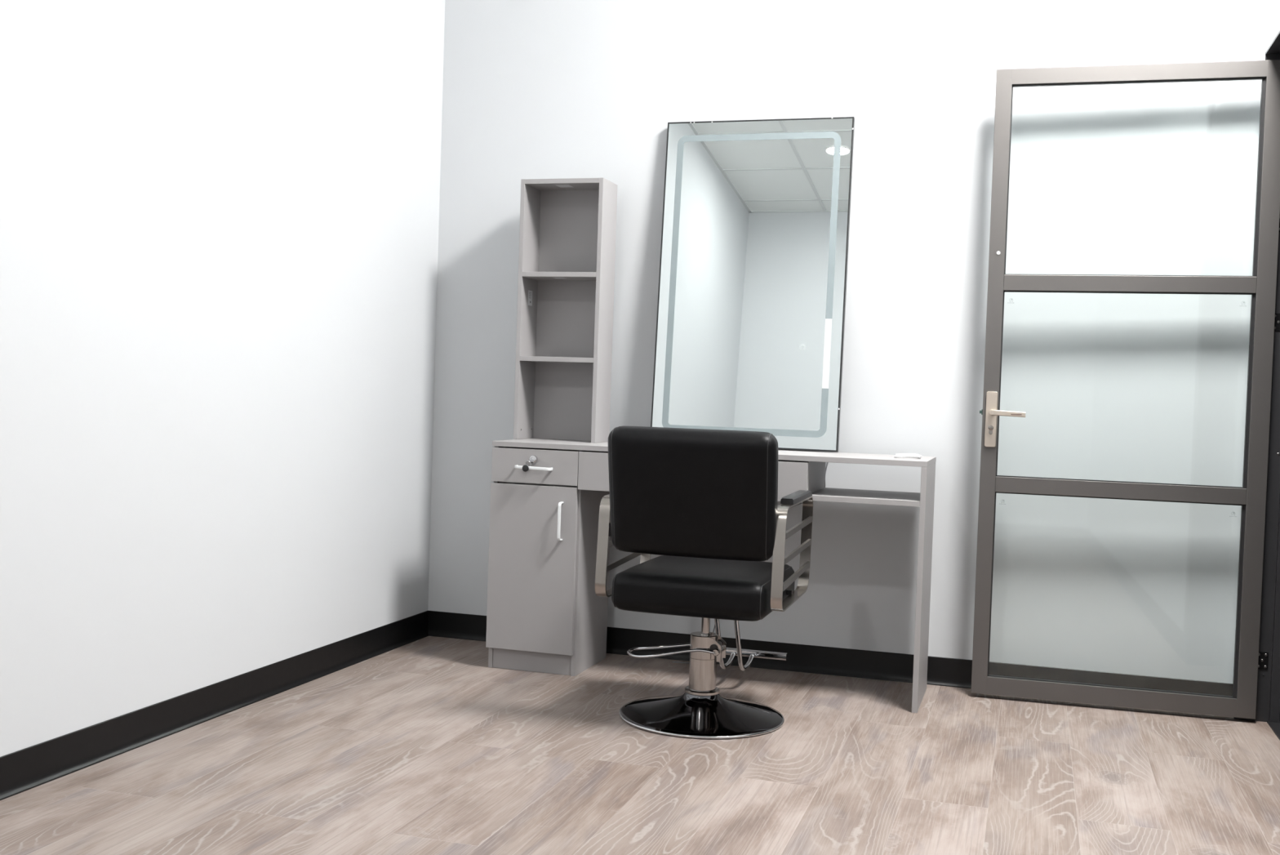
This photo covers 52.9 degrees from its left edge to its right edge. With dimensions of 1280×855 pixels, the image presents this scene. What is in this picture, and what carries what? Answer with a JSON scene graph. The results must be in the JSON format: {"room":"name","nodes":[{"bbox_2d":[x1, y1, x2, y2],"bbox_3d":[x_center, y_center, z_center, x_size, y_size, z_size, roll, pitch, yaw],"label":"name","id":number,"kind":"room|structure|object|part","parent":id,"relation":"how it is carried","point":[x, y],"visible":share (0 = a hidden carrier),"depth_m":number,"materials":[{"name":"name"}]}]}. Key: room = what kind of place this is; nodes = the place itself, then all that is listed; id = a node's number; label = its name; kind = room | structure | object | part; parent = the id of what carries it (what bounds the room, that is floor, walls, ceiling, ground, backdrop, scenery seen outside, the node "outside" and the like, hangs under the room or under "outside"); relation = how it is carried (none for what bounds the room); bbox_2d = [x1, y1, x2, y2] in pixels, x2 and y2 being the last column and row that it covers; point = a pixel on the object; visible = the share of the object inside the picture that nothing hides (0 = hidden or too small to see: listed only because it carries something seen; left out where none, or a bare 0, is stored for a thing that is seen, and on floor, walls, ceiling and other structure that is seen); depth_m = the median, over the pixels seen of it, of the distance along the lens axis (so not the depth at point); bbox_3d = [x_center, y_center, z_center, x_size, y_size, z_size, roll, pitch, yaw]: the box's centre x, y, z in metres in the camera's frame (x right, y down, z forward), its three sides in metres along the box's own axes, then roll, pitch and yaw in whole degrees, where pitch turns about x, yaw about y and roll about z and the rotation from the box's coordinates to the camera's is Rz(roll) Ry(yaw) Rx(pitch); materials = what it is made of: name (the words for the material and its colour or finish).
{"room":"service shop","nodes":[
{"label":"service shop","id":0,"kind":"room"},
{"bbox_2d":[0,0,444,756],"bbox_3d":[-1.643,-0.792,2.432,0.120,3.320,5.440,2,2,17],"label":"wall","id":1,"kind":"structure","parent":0,"point":[220,219],"depth_m":3.63,"materials":[{"name":"grey paint"}]},
{"bbox_2d":[0,610,428,799],"bbox_3d":[-1.633,0.821,2.461,0.013,0.098,5.440,2,2,17],"label":"baseboard","id":2,"kind":"structure","parent":1,"relation":"attached to","point":[27,768],"depth_m":3.62,"materials":[{"name":"black rubber"}]},
{"bbox_2d":[0,635,1279,854],"bbox_3d":[-0.268,0.957,2.042,3.118,0.060,5.680,2,2,17],"label":"floor","id":3,"kind":"structure","parent":0,"point":[422,746],"depth_m":3.33,"materials":[{"name":"brown wood"}]},
{"bbox_2d":[595,426,813,738],"bbox_3d":[0.239,0.440,4.037,0.559,0.888,0.848,2,2,17],"label":"salon chair","id":4,"kind":"object","parent":3,"relation":"on","point":[704,501],"visible":1,"depth_m":3.69,"materials":[{"name":"black leather"}]},
{"bbox_3d":[-0.043,0.347,4.002,0.033,0.302,0.477,2,2,17],"label":"armrest","id":5,"kind":"part","parent":4,"relation":"part of","materials":[{"name":"silver metal"}]},
{"bbox_3d":[0.149,0.189,3.691,0.497,0.372,0.144,2,2,17],"label":"backrest","id":6,"kind":"part","parent":4,"relation":"part of","materials":[{"name":"black leather"}]},
{"bbox_3d":[0.203,0.484,3.928,0.470,0.132,0.512,2,2,17],"label":"seat","id":7,"kind":"part","parent":4,"relation":"part of","materials":[{"name":"black leather"}]},
{"bbox_3d":[0.458,0.368,3.847,0.033,0.302,0.477,2,2,17],"label":"armrest","id":8,"kind":"part","parent":4,"relation":"part of","materials":[{"name":"silver metal"}]},
{"bbox_2d":[485,438,936,712],"bbox_3d":[0.231,0.472,4.438,1.488,0.798,0.411,2,2,17],"label":"desk","id":9,"kind":"object","parent":3,"relation":"on","point":[545,614],"visible":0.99,"depth_m":4.43,"materials":[{"name":"grey laminate"}]},
{"bbox_3d":[-0.376,0.813,4.485,0.293,0.074,0.015,2,2,17],"label":"kick panel","id":10,"kind":"part","parent":9,"relation":"part of","materials":[{"name":"grey laminate"}]},
{"bbox_3d":[-0.376,0.488,4.457,0.320,0.578,0.018,2,2,17],"label":"cabinet door","id":11,"kind":"part","parent":9,"relation":"part of","materials":[{"name":"grey laminate"}]},
{"bbox_3d":[-0.368,0.139,4.423,0.135,0.014,0.029,2,2,17],"label":"handle","id":12,"kind":"part","parent":9,"relation":"part of","materials":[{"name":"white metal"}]},
{"bbox_3d":[-0.363,0.135,4.446,0.319,0.118,0.018,2,2,17],"label":"drawer","id":13,"kind":"part","parent":9,"relation":"part of","materials":[{"name":"grey laminate"}]},
{"bbox_3d":[-0.273,0.322,4.398,0.011,0.134,0.029,2,2,17],"label":"handle","id":14,"kind":"part","parent":9,"relation":"part of","materials":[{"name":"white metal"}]},
{"bbox_2d":[513,177,617,442],"bbox_3d":[-0.272,-0.423,4.697,0.315,0.942,0.162,2,2,17],"label":"shelving unit","id":15,"kind":"object","parent":9,"relation":"on","point":[567,230],"visible":1,"depth_m":4.75,"materials":[{"name":"grey laminate"}]},
{"bbox_3d":[-0.415,-0.429,4.741,0.016,0.942,0.162,2,2,17],"label":"panel","id":16,"kind":"part","parent":15,"relation":"part of","materials":[{"name":"grey laminate"}]},
{"bbox_3d":[-0.278,-0.247,4.702,0.284,0.018,0.162,2,2,17],"label":"shelf","id":17,"kind":"part","parent":15,"relation":"part of","materials":[{"name":"grey laminate"}]},
{"bbox_3d":[-0.268,-0.552,4.693,0.284,0.018,0.162,2,2,17],"label":"shelf","id":18,"kind":"part","parent":15,"relation":"part of","materials":[{"name":"grey laminate"}]},
{"bbox_3d":[-0.257,-0.885,4.683,0.284,0.017,0.162,2,2,17],"label":"panel","id":19,"kind":"part","parent":15,"relation":"part of","materials":[{"name":"grey laminate"}]},
{"bbox_3d":[-0.249,-0.416,4.771,0.284,0.925,0.005,2,2,17],"label":"panel","id":20,"kind":"part","parent":15,"relation":"part of","materials":[{"name":"grey laminate"}]},
{"bbox_3d":[-0.129,-0.417,4.653,0.016,0.942,0.162,2,2,17],"label":"panel","id":21,"kind":"part","parent":15,"relation":"part of","materials":[{"name":"grey laminate"}]},
{"bbox_3d":[0.167,0.163,4.283,0.787,0.130,0.018,2,2,17],"label":"drawer","id":22,"kind":"part","parent":9,"relation":"part of","materials":[{"name":"grey laminate"}]},
{"bbox_2d":[650,116,854,452],"bbox_3d":[0.396,-0.515,4.585,0.678,1.173,0.120,2,2,17],"label":"wall mirror","id":23,"kind":"object","parent":9,"relation":"on","point":[753,277],"visible":0.95,"depth_m":4.57,"materials":[{"name":"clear mirror"}]},
{"bbox_2d":[812,487,919,506],"bbox_3d":[0.766,0.231,4.286,0.360,0.018,0.375,2,2,17],"label":"shelf","id":24,"kind":"object","parent":9,"relation":"attached to","point":[819,494],"depth_m":4.16,"materials":[{"name":"grey laminate"}]},
{"bbox_2d":[893,453,921,458],"bbox_3d":[0.897,0.093,4.241,0.125,0.016,0.089,1,2,-35],"label":"coiled cord","id":25,"kind":"object","parent":9,"relation":"on","point":[900,455],"visible":1,"depth_m":4.20,"materials":[{"name":"white plastic"}]},
{"bbox_3d":[0.936,0.511,4.234,0.018,0.780,0.365,2,2,17],"label":"panel","id":26,"kind":"part","parent":9,"relation":"part of","materials":[{"name":"grey laminate"}]},
{"bbox_2d":[427,0,1265,683],"bbox_3d":[0.623,-0.783,4.643,3.147,3.320,0.120,2,2,17],"label":"wall","id":27,"kind":"structure","parent":0,"point":[1159,178],"depth_m":4.45,"materials":[{"name":"grey paint"}]},
{"bbox_2d":[671,462,828,663],"bbox_3d":[0.401,0.469,4.635,0.552,0.804,0.024,2,2,14],"label":"power cable","id":28,"kind":"object","parent":27,"relation":"attached to","point":[827,462],"visible":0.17,"depth_m":4.68,"materials":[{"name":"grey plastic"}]},
{"bbox_2d":[427,610,1232,696],"bbox_3d":[0.549,0.828,4.628,2.907,0.098,0.013,2,2,17],"label":"baseboard","id":29,"kind":"structure","parent":27,"relation":"attached to","point":[856,663],"depth_m":4.57,"materials":[{"name":"black rubber"}]},
{"bbox_2d":[1262,0,1279,60],"bbox_3d":[1.247,-0.669,1.542,0.120,3.320,5.440,2,2,17],"label":"wall","id":30,"kind":"structure","parent":0,"point":[1272,16],"depth_m":4.02,"materials":[{"name":"grey paint"}]},
{"bbox_2d":[970,59,1279,719],"bbox_3d":[1.560,-0.130,4.158,0.886,2.078,0.090,2,2,16],"label":"door","id":31,"kind":"structure","parent":30,"relation":"in","point":[1262,285],"depth_m":4.14,"materials":[{"name":"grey metal"}]},
{"bbox_3d":[1.168,-0.027,4.274,0.037,0.185,0.008,2,2,16],"label":"handle plate","id":32,"kind":"part","parent":31,"relation":"part of","materials":[{"name":"beige metal"}]},
{"bbox_3d":[1.210,-0.047,4.235,0.116,0.023,0.046,2,2,16],"label":"lever","id":33,"kind":"part","parent":31,"relation":"part of","materials":[{"name":"beige metal"}]},
{"bbox_2d":[1233,30,1279,740],"bbox_3d":[1.884,-0.128,3.595,0.195,2.198,1.018,2,2,17],"label":"trim","id":34,"kind":"structure","parent":30,"relation":"attached to","point":[1268,698],"depth_m":4.08,"materials":[{"name":"brown metal"}]}
]}

